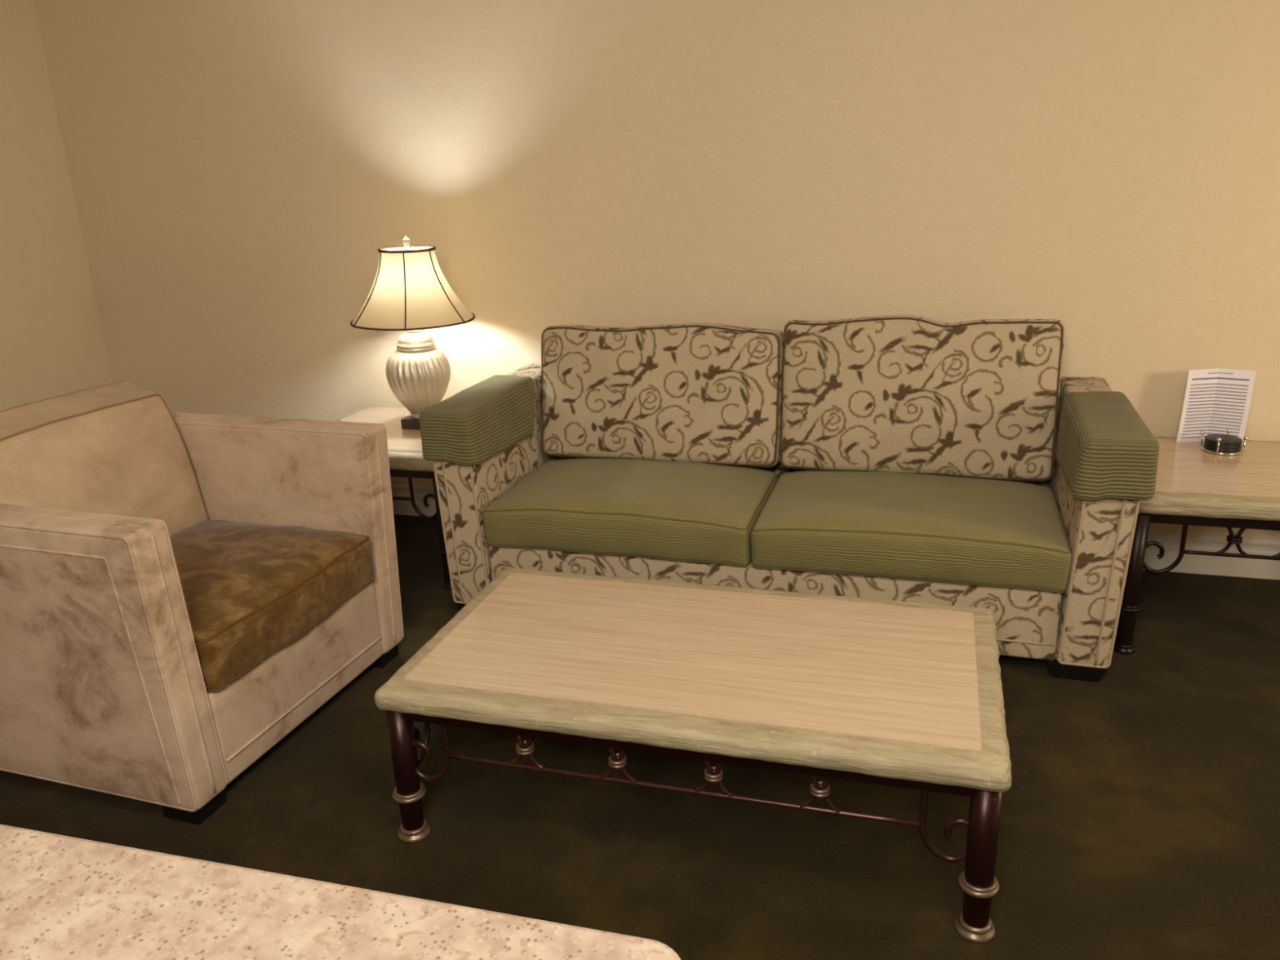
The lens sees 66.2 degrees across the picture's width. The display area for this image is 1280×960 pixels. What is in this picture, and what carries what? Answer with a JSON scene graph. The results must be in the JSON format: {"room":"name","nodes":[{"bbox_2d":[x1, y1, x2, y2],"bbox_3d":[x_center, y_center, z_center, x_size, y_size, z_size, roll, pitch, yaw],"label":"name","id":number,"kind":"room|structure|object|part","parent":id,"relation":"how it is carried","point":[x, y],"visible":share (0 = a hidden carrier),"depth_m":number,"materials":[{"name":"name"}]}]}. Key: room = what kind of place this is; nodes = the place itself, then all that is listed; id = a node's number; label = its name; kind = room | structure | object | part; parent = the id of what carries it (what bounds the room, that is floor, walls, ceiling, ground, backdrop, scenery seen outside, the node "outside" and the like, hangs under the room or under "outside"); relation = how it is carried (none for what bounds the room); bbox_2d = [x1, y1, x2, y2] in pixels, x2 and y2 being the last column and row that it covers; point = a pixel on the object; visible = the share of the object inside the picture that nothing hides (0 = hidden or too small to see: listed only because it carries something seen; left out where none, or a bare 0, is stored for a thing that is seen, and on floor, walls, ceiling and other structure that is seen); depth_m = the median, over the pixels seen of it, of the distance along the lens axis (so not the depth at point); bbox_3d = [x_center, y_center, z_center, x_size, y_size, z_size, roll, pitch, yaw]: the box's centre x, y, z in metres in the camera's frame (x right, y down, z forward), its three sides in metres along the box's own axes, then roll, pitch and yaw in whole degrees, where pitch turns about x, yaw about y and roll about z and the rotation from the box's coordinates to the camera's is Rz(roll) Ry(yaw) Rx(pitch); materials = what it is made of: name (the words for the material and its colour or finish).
{"room":"hotel room","nodes":[
{"label":"hotel room","id":0,"kind":"room"},
{"bbox_2d":[0,0,112,411],"bbox_3d":[-3.213,-0.220,1.923,0.100,2.280,5.200,3,19,17],"label":"wall","id":1,"kind":"structure","parent":0,"point":[52,344],"depth_m":4.03,"materials":[{"name":"beige paint"}]},
{"bbox_2d":[0,514,1279,959],"bbox_3d":[-0.322,1.076,1.444,6.050,0.100,5.400,3,19,17],"label":"floor","id":2,"kind":"structure","parent":0,"point":[1140,819],"depth_m":2.18,"materials":[{"name":"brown carpet"}]},
{"bbox_2d":[0,381,404,825],"bbox_3d":[-1.348,0.220,2.641,1.053,0.859,0.913,4,19,19],"label":"armchair","id":3,"kind":"object","parent":2,"relation":"on","point":[180,593],"visible":1,"depth_m":2.40,"materials":[{"name":"beige fabric"}]},
{"bbox_2d":[0,381,206,535],"bbox_3d":[-1.497,0.021,2.627,0.229,0.462,0.660,4,19,19],"label":"cushion","id":4,"kind":"object","parent":3,"relation":"on","point":[118,448],"depth_m":2.63,"materials":[{"name":"beige fabric"}]},
{"bbox_3d":[-1.443,0.387,2.295,0.950,0.679,0.125,4,19,19],"label":"arm","id":5,"kind":"part","parent":3,"relation":"part of","materials":[{"name":"beige fabric"}]},
{"bbox_2d":[169,520,374,690],"bbox_3d":[-1.139,0.290,2.590,0.615,0.175,0.654,4,19,19],"label":"seat cushion","id":6,"kind":"object","parent":3,"relation":"on","point":[253,589],"depth_m":2.52,"materials":[{"name":"brown fabric"}]},
{"bbox_3d":[-1.183,0.147,2.994,0.964,0.679,0.125,4,19,19],"label":"arm","id":7,"kind":"part","parent":3,"relation":"part of","materials":[{"name":"beige fabric"}]},
{"bbox_3d":[-1.272,0.475,2.701,0.860,0.244,0.664,4,19,19],"label":"seat","id":8,"kind":"part","parent":3,"relation":"part of","materials":[{"name":"beige fabric"}]},
{"bbox_2d":[0,824,680,959],"bbox_3d":[-1.200,0.804,0.853,2.412,0.850,0.722,3,19,15],"label":"countertop","id":9,"kind":"structure","parent":2,"relation":"on","point":[62,897],"depth_m":0.77,"materials":[{"name":"beige stone"}]},
{"bbox_2d":[336,406,451,589],"bbox_3d":[-0.889,0.035,3.752,0.687,0.484,0.657,3,19,17],"label":"end table","id":10,"kind":"object","parent":2,"relation":"on","point":[406,459],"visible":0.15,"depth_m":3.42,"materials":[{"name":"wood"}]},
{"bbox_3d":[-0.899,-0.192,3.683,0.595,0.008,0.553,3,19,17],"label":"inlay panel","id":11,"kind":"part","parent":10,"relation":"part of","materials":[{"name":"brown wood"}]},
{"bbox_3d":[-0.977,0.056,3.462,0.393,0.012,0.012,3,19,17],"label":"rail","id":12,"kind":"part","parent":10,"relation":"part of","materials":[{"name":"metal"}]},
{"bbox_2d":[350,235,475,430],"bbox_3d":[-0.822,-0.536,3.587,0.446,0.698,0.446,13,23,38],"label":"table lamp","id":13,"kind":"object","parent":10,"relation":"on","point":[410,292],"visible":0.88,"depth_m":3.46,"materials":[{"name":"white ceramic"}]},
{"bbox_3d":[-0.826,-0.703,3.531,0.441,0.250,0.436,4,19,16],"label":"lamp shade","id":14,"kind":"part","parent":13,"relation":"part of","materials":[{"name":"beige fabric"}]},
{"bbox_3d":[-0.823,-0.536,3.587,0.142,0.120,0.142,4,19,16],"label":"lid","id":15,"kind":"part","parent":13,"relation":"part of","materials":[{"name":"white ceramic"}]},
{"bbox_3d":[-0.676,0.173,3.405,0.048,0.423,0.048,3,19,17],"label":"leg","id":16,"kind":"part","parent":10,"relation":"part of","materials":[{"name":"metal"}]},
{"bbox_2d":[373,568,1011,943],"bbox_3d":[0.144,0.546,2.241,1.266,0.376,0.689,3,19,16],"label":"coffee table","id":17,"kind":"object","parent":2,"relation":"on","point":[907,695],"visible":1,"depth_m":2.04,"materials":[{"name":"wood"}]},
{"bbox_3d":[-0.509,0.633,2.138,0.055,0.324,0.055,3,19,16],"label":"leg","id":18,"kind":"part","parent":17,"relation":"part of","materials":[{"name":"brown wood"}]},
{"bbox_3d":[0.057,0.613,1.955,0.973,0.012,0.012,3,19,16],"label":"rail","id":19,"kind":"part","parent":17,"relation":"part of","materials":[{"name":"brown metal"}]},
{"bbox_3d":[0.136,0.370,2.189,1.166,0.008,0.574,3,19,16],"label":"inlay panel","id":20,"kind":"part","parent":17,"relation":"part of","materials":[{"name":"brown wood"}]},
{"bbox_3d":[0.627,0.697,1.807,0.055,0.324,0.055,3,19,16],"label":"leg","id":21,"kind":"part","parent":17,"relation":"part of","materials":[{"name":"brown wood"}]},
{"bbox_2d":[432,315,1140,682],"bbox_3d":[0.433,-0.053,3.184,2.030,0.906,0.851,3,19,17],"label":"sofa","id":22,"kind":"object","parent":2,"relation":"on","point":[902,458],"visible":0.89,"depth_m":3.05,"materials":[{"name":"fabric"}]},
{"bbox_2d":[418,374,534,466],"bbox_3d":[-0.517,-0.200,3.267,0.192,0.196,0.557,3,19,17],"label":"cover","id":23,"kind":"object","parent":22,"relation":"attached to","point":[485,419],"visible":1,"depth_m":3.09,"materials":[{"name":"green fabric"}]},
{"bbox_3d":[-0.457,-0.018,3.475,0.165,0.636,0.810,3,19,17],"label":"arm","id":24,"kind":"part","parent":22,"relation":"part of","materials":[{"name":"fabric"}]},
{"bbox_2d":[482,457,777,565],"bbox_3d":[-0.016,0.078,3.206,0.848,0.177,0.553,3,19,17],"label":"seat cushion","id":25,"kind":"object","parent":22,"relation":"on","point":[633,511],"depth_m":3.03,"materials":[{"name":"green fabric"}]},
{"bbox_2d":[542,322,783,467],"bbox_3d":[0.078,-0.307,3.440,0.861,0.495,0.280,3,19,17],"label":"cushion","id":26,"kind":"object","parent":22,"relation":"on","point":[703,393],"depth_m":3.32,"materials":[{"name":"fabric"}]},
{"bbox_3d":[0.436,0.244,3.252,1.700,0.210,0.730,3,19,17],"label":"seat","id":27,"kind":"part","parent":22,"relation":"part of","materials":[{"name":"fabric"}]},
{"bbox_3d":[0.532,-0.071,3.512,1.724,0.620,0.187,3,19,17],"label":"frame","id":28,"kind":"part","parent":22,"relation":"part of","materials":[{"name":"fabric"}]},
{"bbox_2d":[751,470,1071,591],"bbox_3d":[0.807,0.126,2.961,0.861,0.176,0.553,3,19,17],"label":"seat cushion","id":29,"kind":"object","parent":22,"relation":"on","point":[957,531],"depth_m":2.78,"materials":[{"name":"green fabric"}]},
{"bbox_2d":[779,315,1064,481],"bbox_3d":[0.896,-0.276,3.198,0.861,0.526,0.281,3,19,17],"label":"cushion","id":30,"kind":"object","parent":22,"relation":"on","point":[976,400],"depth_m":3.08,"materials":[{"name":"fabric"}]},
{"bbox_3d":[1.327,0.086,2.943,0.165,0.636,0.810,3,19,17],"label":"arm","id":31,"kind":"part","parent":22,"relation":"part of","materials":[{"name":"fabric"}]},
{"bbox_2d":[1055,391,1159,501],"bbox_3d":[1.283,-0.094,2.731,0.192,0.200,0.557,3,19,17],"label":"cover","id":32,"kind":"object","parent":22,"relation":"attached to","point":[1105,450],"visible":1,"depth_m":2.50,"materials":[{"name":"green fabric"}]},
{"bbox_2d":[1113,436,1279,654],"bbox_3d":[1.776,0.189,2.962,0.677,0.484,0.657,3,19,17],"label":"end table","id":33,"kind":"object","parent":2,"relation":"on","point":[1194,486],"visible":0.59,"depth_m":2.74,"materials":[{"name":"wood"}]},
{"bbox_3d":[1.399,0.292,2.791,0.048,0.423,0.048,3,19,17],"label":"leg","id":34,"kind":"part","parent":33,"relation":"part of","materials":[{"name":"metal"}]},
{"bbox_2d":[1176,368,1256,444],"bbox_3d":[1.808,-0.232,3.091,0.202,0.232,0.049,2,19,14],"label":"paper sheet","id":35,"kind":"object","parent":33,"relation":"on","point":[1216,401],"visible":0.93,"depth_m":3.08,"materials":[{"name":"white paper"}]},
{"bbox_3d":[1.766,-0.038,2.893,0.585,0.008,0.553,3,19,17],"label":"inlay panel","id":36,"kind":"part","parent":33,"relation":"part of","materials":[{"name":"brown wood"}]},
{"bbox_2d":[1200,429,1248,454],"bbox_3d":[1.798,-0.118,3.027,0.114,0.054,0.114,1,18,9],"label":"holder","id":37,"kind":"object","parent":33,"relation":"on","point":[1202,432],"visible":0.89,"depth_m":2.99,"materials":[{"name":"silver metal"}]},
{"bbox_3d":[1.755,-0.125,3.065,0.008,0.041,0.005,12,23,38],"label":"post","id":38,"kind":"part","parent":37,"relation":"part of","materials":[{"name":"silver metal"}]},
{"bbox_3d":[1.760,-0.100,2.988,0.005,0.041,0.008,12,23,38],"label":"post","id":39,"kind":"part","parent":37,"relation":"part of","materials":[{"name":"silver metal"}]},
{"bbox_2d":[1203,444,1240,452],"bbox_3d":[1.798,-0.102,3.033,0.101,0.006,0.101,3,19,17],"label":"coaster","id":40,"kind":"object","parent":37,"relation":"in","point":[1205,446],"visible":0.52,"depth_m":2.99,"materials":[{"name":"black leather"}]},
{"bbox_2d":[1204,443,1241,450],"bbox_3d":[1.798,-0.108,3.031,0.101,0.006,0.101,3,19,17],"label":"coaster","id":41,"kind":"object","parent":40,"relation":"on","point":[1206,445],"visible":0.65,"depth_m":2.99,"materials":[{"name":"black leather"}]},
{"bbox_2d":[1204,440,1241,448],"bbox_3d":[1.798,-0.114,3.029,0.101,0.006,0.101,3,19,17],"label":"coaster","id":42,"kind":"object","parent":41,"relation":"on","point":[1205,442],"visible":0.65,"depth_m":2.99,"materials":[{"name":"black leather"}]},
{"bbox_2d":[1204,438,1242,446],"bbox_3d":[1.798,-0.120,3.027,0.101,0.006,0.101,3,19,17],"label":"coaster","id":43,"kind":"object","parent":42,"relation":"on","point":[1205,440],"visible":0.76,"depth_m":2.99,"materials":[{"name":"black leather"}]},
{"bbox_2d":[1204,434,1242,444],"bbox_3d":[1.797,-0.126,3.025,0.101,0.006,0.101,3,19,17],"label":"coaster","id":44,"kind":"object","parent":43,"relation":"on","point":[1225,438],"visible":1,"depth_m":3.02,"materials":[{"name":"black leather"}]},
{"bbox_3d":[1.841,-0.104,2.992,0.008,0.041,0.005,12,23,38],"label":"post","id":45,"kind":"part","parent":37,"relation":"part of","materials":[{"name":"silver metal"}]},
{"bbox_3d":[1.688,0.210,2.671,0.383,0.012,0.012,3,19,17],"label":"rail","id":46,"kind":"part","parent":33,"relation":"part of","materials":[{"name":"metal"}]},
{"bbox_2d":[33,0,1279,540],"bbox_3d":[0.398,-0.870,3.476,6.050,2.280,0.100,3,19,17],"label":"wall","id":47,"kind":"structure","parent":0,"point":[240,171],"depth_m":3.44,"materials":[{"name":"beige paint"}]},
{"bbox_2d":[391,483,1279,579],"bbox_3d":[0.421,0.167,3.756,5.850,0.134,0.019,3,19,17],"label":"baseboard","id":48,"kind":"structure","parent":47,"relation":"attached to","point":[1189,563],"depth_m":3.31,"materials":[{"name":"white paint"}]}
]}

